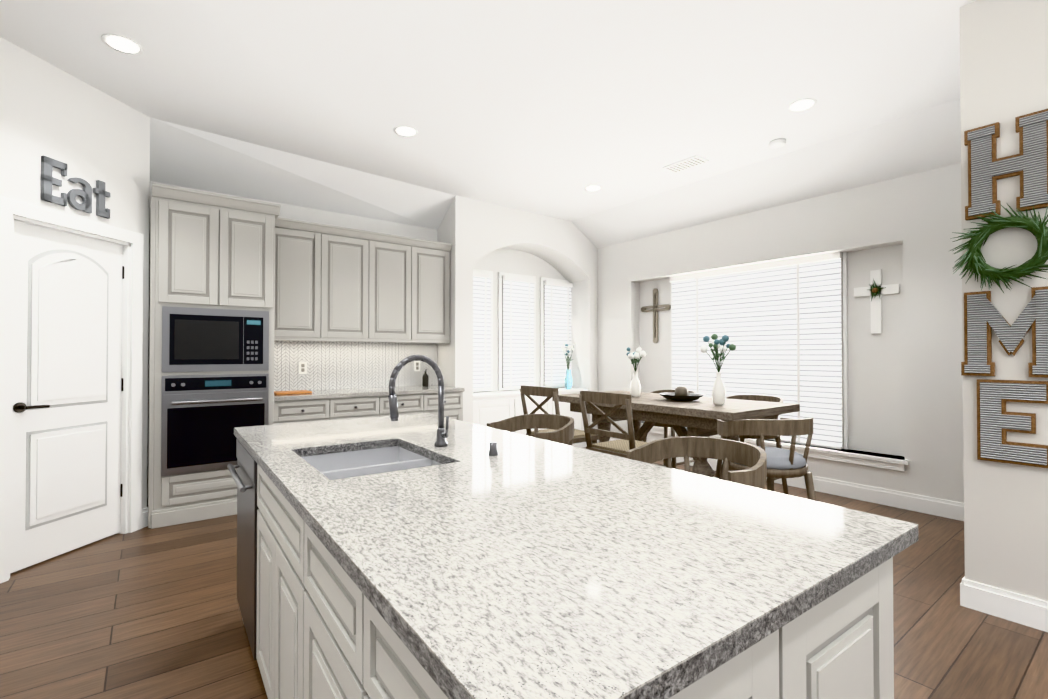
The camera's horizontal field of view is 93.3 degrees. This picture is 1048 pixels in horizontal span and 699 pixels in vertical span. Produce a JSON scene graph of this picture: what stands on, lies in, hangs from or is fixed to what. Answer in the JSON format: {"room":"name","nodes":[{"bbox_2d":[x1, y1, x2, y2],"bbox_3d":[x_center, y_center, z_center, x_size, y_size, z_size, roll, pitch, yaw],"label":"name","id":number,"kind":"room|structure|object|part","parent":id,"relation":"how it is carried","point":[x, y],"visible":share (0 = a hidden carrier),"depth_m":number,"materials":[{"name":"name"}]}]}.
{"room":"kitchen","nodes":[
{"label":"kitchen","id":0,"kind":"room"},
{"bbox_2d":[0,37,149,508],"bbox_3d":[-2.992,-0.275,2.735,0.120,3.150,1.950,0,-1,8],"label":"wall","id":1,"kind":"structure","parent":0,"point":[88,133],"depth_m":3.17,"materials":[{"name":"white paint"}]},
{"bbox_2d":[10,220,123,572],"bbox_3d":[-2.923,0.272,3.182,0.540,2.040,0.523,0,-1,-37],"label":"pantry door","id":2,"kind":"structure","parent":1,"relation":"in","point":[66,484],"depth_m":3.13,"materials":[{"name":"white wood"}]},
{"bbox_2d":[41,156,109,218],"bbox_3d":[-2.861,-1.028,3.170,0.022,0.265,0.413,0,-1,8],"label":"eat sign","id":3,"kind":"object","parent":1,"relation":"attached to","point":[48,180],"visible":0.92,"depth_m":3.13,"materials":[{"name":"grey metal"}]},
{"bbox_2d":[147,181,565,504],"bbox_3d":[-1.256,-0.248,5.348,6.270,3.150,0.750,0,-1,-37],"label":"wall","id":4,"kind":"structure","parent":0,"point":[512,261],"depth_m":5.85,"materials":[{"name":"white paint"}]},
{"bbox_2d":[276,218,323,338],"bbox_3d":[-2.218,-0.652,4.703,0.474,1.085,0.366,0,-1,-37],"label":"upper cabinet","id":5,"kind":"object","parent":4,"relation":"attached to","point":[301,242],"depth_m":4.63,"materials":[{"name":"grey paint"}]},
{"bbox_2d":[324,224,371,342],"bbox_3d":[-1.845,-0.649,4.988,0.464,1.085,0.366,0,-1,-37],"label":"upper cabinet","id":6,"kind":"object","parent":4,"relation":"attached to","point":[347,251],"depth_m":4.89,"materials":[{"name":"grey paint"}]},
{"bbox_2d":[274,341,436,390],"bbox_3d":[-1.767,0.148,5.260,1.876,0.525,0.018,0,-1,-37],"label":"backsplash","id":7,"kind":"structure","parent":4,"relation":"attached to","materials":[{"name":"tile"}]},
{"bbox_2d":[360,232,415,342],"bbox_3d":[-1.476,-0.647,5.270,0.464,1.085,0.366,0,-1,-37],"label":"upper cabinet","id":8,"kind":"object","parent":4,"relation":"attached to","point":[393,256],"depth_m":5.17,"materials":[{"name":"grey paint"}]},
{"bbox_2d":[416,239,451,342],"bbox_3d":[-1.104,-0.644,5.554,0.474,1.085,0.366,0,-1,-37],"label":"upper cabinet","id":9,"kind":"object","parent":4,"relation":"attached to","point":[432,257],"depth_m":5.45,"materials":[{"name":"grey paint"}]},
{"bbox_2d":[473,269,492,391],"bbox_3d":[-0.619,-0.238,6.096,0.600,1.525,0.082,0,-1,-37],"label":"window blinds","id":10,"kind":"object","parent":4,"relation":"attached to","point":[482,330],"visible":0.58,"depth_m":6.16,"materials":[{"name":"white plastic"}]},
{"bbox_2d":[503,282,503,385],"bbox_3d":[-0.093,-0.226,6.553,0.510,1.450,0.002,0,-1,-37],"label":"window","id":11,"kind":"structure","parent":4,"relation":"in","point":[503,282],"depth_m":6.42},
{"bbox_3d":[-0.093,-0.226,6.553,0.510,1.450,0.002,0,-1,-37],"label":"nook glass","id":12,"kind":"part","parent":11,"relation":"part of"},
{"bbox_2d":[498,272,535,390],"bbox_3d":[-0.067,-0.234,6.518,0.600,1.525,0.082,0,-1,-37],"label":"window blinds","id":13,"kind":"object","parent":4,"relation":"attached to","point":[519,324],"visible":0.98,"depth_m":6.49,"materials":[{"name":"white plastic"}]},
{"bbox_2d":[540,277,572,387],"bbox_3d":[0.485,-0.229,6.940,0.600,1.525,0.082,0,-1,-37],"label":"window blinds","id":14,"kind":"object","parent":4,"relation":"attached to","point":[555,316],"visible":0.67,"depth_m":6.88,"materials":[{"name":"white plastic"}]},
{"bbox_2d":[0,0,975,247],"bbox_3d":[0.520,-1.610,1.779,9.200,0.300,10.200,0,-1,-37],"label":"ceiling","id":15,"kind":"structure","parent":0,"point":[553,108],"depth_m":3.41,"materials":[{"name":"white paint"}]},
{"bbox_2d":[101,34,143,54],"bbox_3d":[-2.300,-1.747,2.835,0.188,0.004,0.188,-1,-1,44],"label":"recessed light","id":16,"kind":"object","parent":15,"relation":"in","point":[122,44],"depth_m":2.83,"materials":[{"name":"white plastic"}]},
{"bbox_2d":[394,126,417,136],"bbox_3d":[-0.940,-1.736,3.937,0.188,0.004,0.188,-1,-1,44],"label":"recessed light","id":17,"kind":"object","parent":15,"relation":"in","point":[406,131],"depth_m":3.93,"materials":[{"name":"white plastic"}]},
{"bbox_2d":[584,185,601,190],"bbox_3d":[0.738,-1.722,5.282,0.188,0.004,0.188,-1,-1,44],"label":"recessed light","id":18,"kind":"object","parent":15,"relation":"in","point":[592,187],"depth_m":5.28,"materials":[{"name":"white plastic"}]},
{"bbox_2d":[663,155,708,172],"bbox_3d":[1.504,-1.723,4.609,0.200,0.016,0.360,0,-1,-37],"label":"ceiling vent","id":19,"kind":"object","parent":15,"relation":"in","point":[687,163],"visible":0.98,"depth_m":4.59,"materials":[{"name":"white metal"}]},
{"bbox_2d":[769,139,785,148],"bbox_3d":[2.119,-1.717,4.134,0.130,0.036,0.128,0,-1,-37],"label":"smoke detector","id":20,"kind":"object","parent":15,"relation":"attached to","point":[776,143],"visible":1,"depth_m":4.10,"materials":[{"name":"white plastic"}]},
{"bbox_2d":[787,98,816,111],"bbox_3d":[1.980,-1.740,3.525,0.188,0.004,0.188,-1,-1,44],"label":"recessed light","id":21,"kind":"object","parent":15,"relation":"in","point":[800,105],"depth_m":3.52,"materials":[{"name":"white plastic"}]},
{"bbox_2d":[437,195,597,428],"bbox_3d":[0.158,-0.236,6.479,2.650,3.150,0.430,0,-1,-37],"label":"wall","id":22,"kind":"structure","parent":0,"point":[472,231],"depth_m":5.95,"materials":[{"name":"white paint"}]},
{"bbox_2d":[0,447,1047,698],"bbox_3d":[0.520,1.314,1.748,9.200,0.050,10.200,0,-1,-37],"label":"floor","id":23,"kind":"structure","parent":0,"point":[148,613],"depth_m":2.31,"materials":[{"name":"brown wood"}]},
{"bbox_2d":[148,183,279,528],"bbox_3d":[-2.619,0.054,4.145,0.832,2.520,0.754,0,-1,-37],"label":"tall cabinet","id":24,"kind":"object","parent":23,"relation":"on","point":[255,305],"depth_m":3.82,"materials":[{"name":"grey paint"}]},
{"bbox_2d":[276,399,331,423],"bbox_3d":[-2.138,0.881,4.583,0.474,0.875,0.627,0,-1,-37],"label":"base cabinet","id":25,"kind":"object","parent":23,"relation":"on","point":[296,410],"depth_m":4.35,"materials":[{"name":"grey paint"}]},
{"bbox_2d":[276,383,463,402],"bbox_3d":[-1.577,0.428,5.008,1.876,0.040,0.641,0,-1,-37],"label":"countertop","id":26,"kind":"structure","parent":25,"relation":"on","point":[432,389],"depth_m":4.78,"materials":[{"name":"white stone"}]},
{"bbox_2d":[274,390,311,394],"bbox_3d":[-2.127,0.393,4.530,0.300,0.018,0.220,0,-1,-37],"label":"cutting board","id":27,"kind":"object","parent":26,"relation":"on","point":[291,392],"visible":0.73,"depth_m":4.48,"materials":[{"name":"brown wood"}]},
{"bbox_2d":[422,369,428,385],"bbox_3d":[-1.106,0.316,5.566,0.068,0.194,0.084,0,-1,-37],"label":"soap bottle","id":28,"kind":"object","parent":26,"relation":"on","point":[425,378],"visible":1,"depth_m":5.55,"materials":[{"name":"grey"}]},
{"bbox_2d":[332,395,379,419],"bbox_3d":[-1.766,0.884,4.868,0.464,0.875,0.627,0,-1,-37],"label":"base cabinet","id":29,"kind":"object","parent":23,"relation":"on","point":[367,407],"depth_m":4.63,"materials":[{"name":"grey paint"}]},
{"bbox_2d":[380,395,423,416],"bbox_3d":[-1.397,0.887,5.150,0.464,0.875,0.627,0,-1,-37],"label":"base cabinet","id":30,"kind":"object","parent":23,"relation":"on","point":[407,404],"depth_m":4.93,"materials":[{"name":"grey paint"}]},
{"bbox_2d":[424,391,462,420],"bbox_3d":[-1.024,0.890,5.435,0.474,0.875,0.627,0,-1,-37],"label":"base cabinet","id":31,"kind":"object","parent":23,"relation":"on","point":[453,400],"depth_m":5.23,"materials":[{"name":"grey paint"}]},
{"bbox_2d":[473,388,587,447],"bbox_3d":[0.019,0.939,6.385,1.866,0.802,0.389,0,-1,-37],"label":"window seat ledge","id":32,"kind":"object","parent":23,"relation":"on","point":[494,406],"visible":0.38,"depth_m":6.06,"materials":[{"name":"white"}]},
{"bbox_2d":[561,343,575,388],"bbox_3d":[0.627,0.222,6.825,0.191,0.638,0.143,0,-1,-37],"label":"vase","id":33,"kind":"object","parent":32,"relation":"on","point":[568,381],"visible":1,"depth_m":6.79,"materials":[{"name":"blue glass"}]},
{"bbox_2d":[487,414,574,445],"bbox_3d":[0.038,0.841,2.720,0.462,0.922,0.508,0,-1,-37],"label":"stool","id":34,"kind":"object","parent":23,"relation":"on","point":[563,427],"visible":0.25,"depth_m":2.89,"materials":[{"name":"brown wood"}]},
{"bbox_2d":[520,385,598,444],"bbox_3d":[0.279,0.798,3.898,0.512,1.032,0.494,0,-1,-37],"label":"dining chair","id":35,"kind":"object","parent":23,"relation":"on","point":[549,394],"visible":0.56,"depth_m":3.77,"materials":[{"name":"brown wood"}]},
{"bbox_2d":[227,463,893,698],"bbox_3d":[-0.314,0.848,1.711,1.014,0.882,2.426,0,-1,-37],"label":"kitchen island","id":36,"kind":"object","parent":23,"relation":"on","point":[308,638],"depth_m":0.99,"materials":[{"name":"paint"}]},
{"bbox_2d":[227,439,258,659],"bbox_3d":[-1.206,0.803,2.117,0.087,0.761,0.600,0,-1,-37],"label":"dishwasher","id":37,"kind":"object","parent":36,"relation":"in","point":[245,478],"depth_m":2.04,"materials":[{"name":"silver metal"}]},
{"bbox_2d":[234,416,918,698],"bbox_3d":[-0.295,0.392,1.727,1.092,0.034,2.460,0,-1,-37],"label":"island countertop","id":38,"kind":"structure","parent":36,"relation":"on","point":[513,566],"depth_m":0.88,"materials":[{"name":"white stone"}]},
{"bbox_2d":[299,443,446,478],"bbox_3d":[-0.545,0.506,1.756,0.474,0.218,0.619,0,-1,-37],"label":"sink","id":39,"kind":"object","parent":38,"relation":"in","point":[342,462],"depth_m":1.97,"materials":[{"name":"white ceramic"}]},
{"bbox_2d":[387,355,450,446],"bbox_3d":[-0.387,0.197,1.861,0.238,0.356,0.086,0,-1,-37],"label":"faucet","id":40,"kind":"object","parent":38,"relation":"on","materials":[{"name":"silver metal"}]},
{"bbox_2d":[579,391,671,467],"bbox_3d":[0.688,0.792,3.330,0.512,1.032,0.494,0,-1,-37],"label":"dining chair","id":41,"kind":"object","parent":23,"relation":"on","point":[623,444],"visible":0.48,"depth_m":3.22,"materials":[{"name":"brown wood"}]},
{"bbox_2d":[643,390,695,467],"bbox_3d":[1.402,0.862,4.756,0.462,0.922,0.508,0,-1,-37],"label":"dining chair","id":42,"kind":"object","parent":23,"relation":"on","point":[673,434],"visible":0.1,"depth_m":4.64,"materials":[{"name":"brown wood"}]},
{"bbox_2d":[552,391,799,479],"bbox_3d":[1.137,0.858,4.025,0.910,0.910,1.720,0,-1,-37],"label":"dining table","id":43,"kind":"object","parent":23,"relation":"on","point":[700,417],"visible":0.52,"depth_m":3.58,"materials":[{"name":"brown wood"}]},
{"bbox_2d":[626,347,645,396],"bbox_3d":[0.942,0.192,4.192,0.204,0.424,0.172,0,-1,-37],"label":"vase","id":44,"kind":"object","parent":43,"relation":"on","point":[635,388],"visible":1,"depth_m":4.17,"materials":[{"name":"white ceramic"}]},
{"bbox_2d":[659,386,704,400],"bbox_3d":[1.241,0.345,3.895,0.350,0.112,0.350,0,-1,-37],"label":"bowl","id":45,"kind":"object","parent":43,"relation":"on","point":[680,393],"visible":1,"depth_m":3.85,"materials":[{"name":"grey ceramic"}]},
{"bbox_2d":[700,334,735,405],"bbox_3d":[1.381,0.140,3.531,0.209,0.514,0.236,0,-1,-37],"label":"vase","id":46,"kind":"object","parent":43,"relation":"on","point":[718,394],"visible":1,"depth_m":3.52,"materials":[{"name":"white ceramic"}]},
{"bbox_2d":[626,436,766,488],"bbox_3d":[0.664,0.832,1.901,0.462,0.922,0.508,0,-1,-37],"label":"stool","id":47,"kind":"object","parent":23,"relation":"on","point":[751,456],"visible":0.15,"depth_m":2.05,"materials":[{"name":"brown wood"}]},
{"bbox_2d":[715,395,788,494],"bbox_3d":[1.888,0.855,4.120,0.462,0.922,0.508,0,-1,-37],"label":"dining chair","id":48,"kind":"object","parent":23,"relation":"on","point":[757,437],"visible":0.06,"depth_m":4.13,"materials":[{"name":"brown wood"}]},
{"bbox_2d":[717,417,815,500],"bbox_3d":[1.414,0.842,2.889,0.592,0.922,0.592,0,-1,-37],"label":"dining chair","id":49,"kind":"object","parent":23,"relation":"on","point":[786,463],"visible":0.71,"depth_m":2.71,"materials":[{"name":"brown wood"}]},
{"bbox_2d":[598,163,963,502],"bbox_3d":[3.866,-0.218,3.478,0.400,3.050,8.860,0,-1,-37],"label":"wall","id":50,"kind":"structure","parent":0,"point":[905,389],"depth_m":4.36,"materials":[{"name":"white paint"}]},
{"bbox_2d":[641,288,670,342],"bbox_3d":[1.671,-0.428,6.283,0.024,0.697,0.450,0,-1,-37],"label":"wall art","id":51,"kind":"object","parent":50,"relation":"attached to","point":[655,307],"visible":0.94,"depth_m":6.28,"materials":[{"name":"brown wood"}]},
{"bbox_2d":[670,252,847,448],"bbox_3d":[2.372,0.016,5.305,0.082,1.820,1.920,0,-1,-37],"label":"window blinds","id":52,"kind":"object","parent":50,"relation":"attached to","point":[778,323],"visible":0.79,"depth_m":5.03,"materials":[{"name":"white plastic"}]},
{"bbox_2d":[840,259,841,438],"bbox_3d":[2.407,0.017,5.331,0.002,1.820,1.860,0,-1,-37],"label":"window","id":53,"kind":"structure","parent":50,"relation":"in","point":[840,259],"depth_m":4.61,"materials":[{"name":"white"}]},
{"bbox_3d":[2.407,0.017,5.331,0.002,1.820,1.860,0,-1,-37],"label":"dining glass","id":54,"kind":"part","parent":53,"relation":"part of","materials":[{"name":"white"}]},
{"bbox_2d":[854,270,899,333],"bbox_3d":[3.108,-0.423,4.373,0.059,0.560,0.340,0,-1,-37],"label":"wall art","id":55,"kind":"object","parent":50,"relation":"attached to","point":[875,290],"visible":1,"depth_m":4.37,"materials":[{"name":"white wood"}]},
{"bbox_2d":[960,0,1047,601],"bbox_3d":[3.703,-0.296,0.712,0.140,3.150,4.660,0,-1,-37],"label":"wall","id":56,"kind":"structure","parent":0,"point":[1004,63],"depth_m":2.39,"materials":[{"name":"white paint"}]},
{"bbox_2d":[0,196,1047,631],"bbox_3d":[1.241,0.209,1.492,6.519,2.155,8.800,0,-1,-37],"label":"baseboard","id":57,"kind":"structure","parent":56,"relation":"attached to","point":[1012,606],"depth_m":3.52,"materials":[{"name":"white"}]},
{"bbox_2d":[950,109,1047,467],"bbox_3d":[2.295,-0.280,2.338,0.119,1.648,0.437,0,-1,-37],"label":"home sign","id":58,"kind":"object","parent":56,"relation":"attached to","point":[983,316],"visible":0.98,"depth_m":2.37,"materials":[{"name":"grey metal"}]}
]}

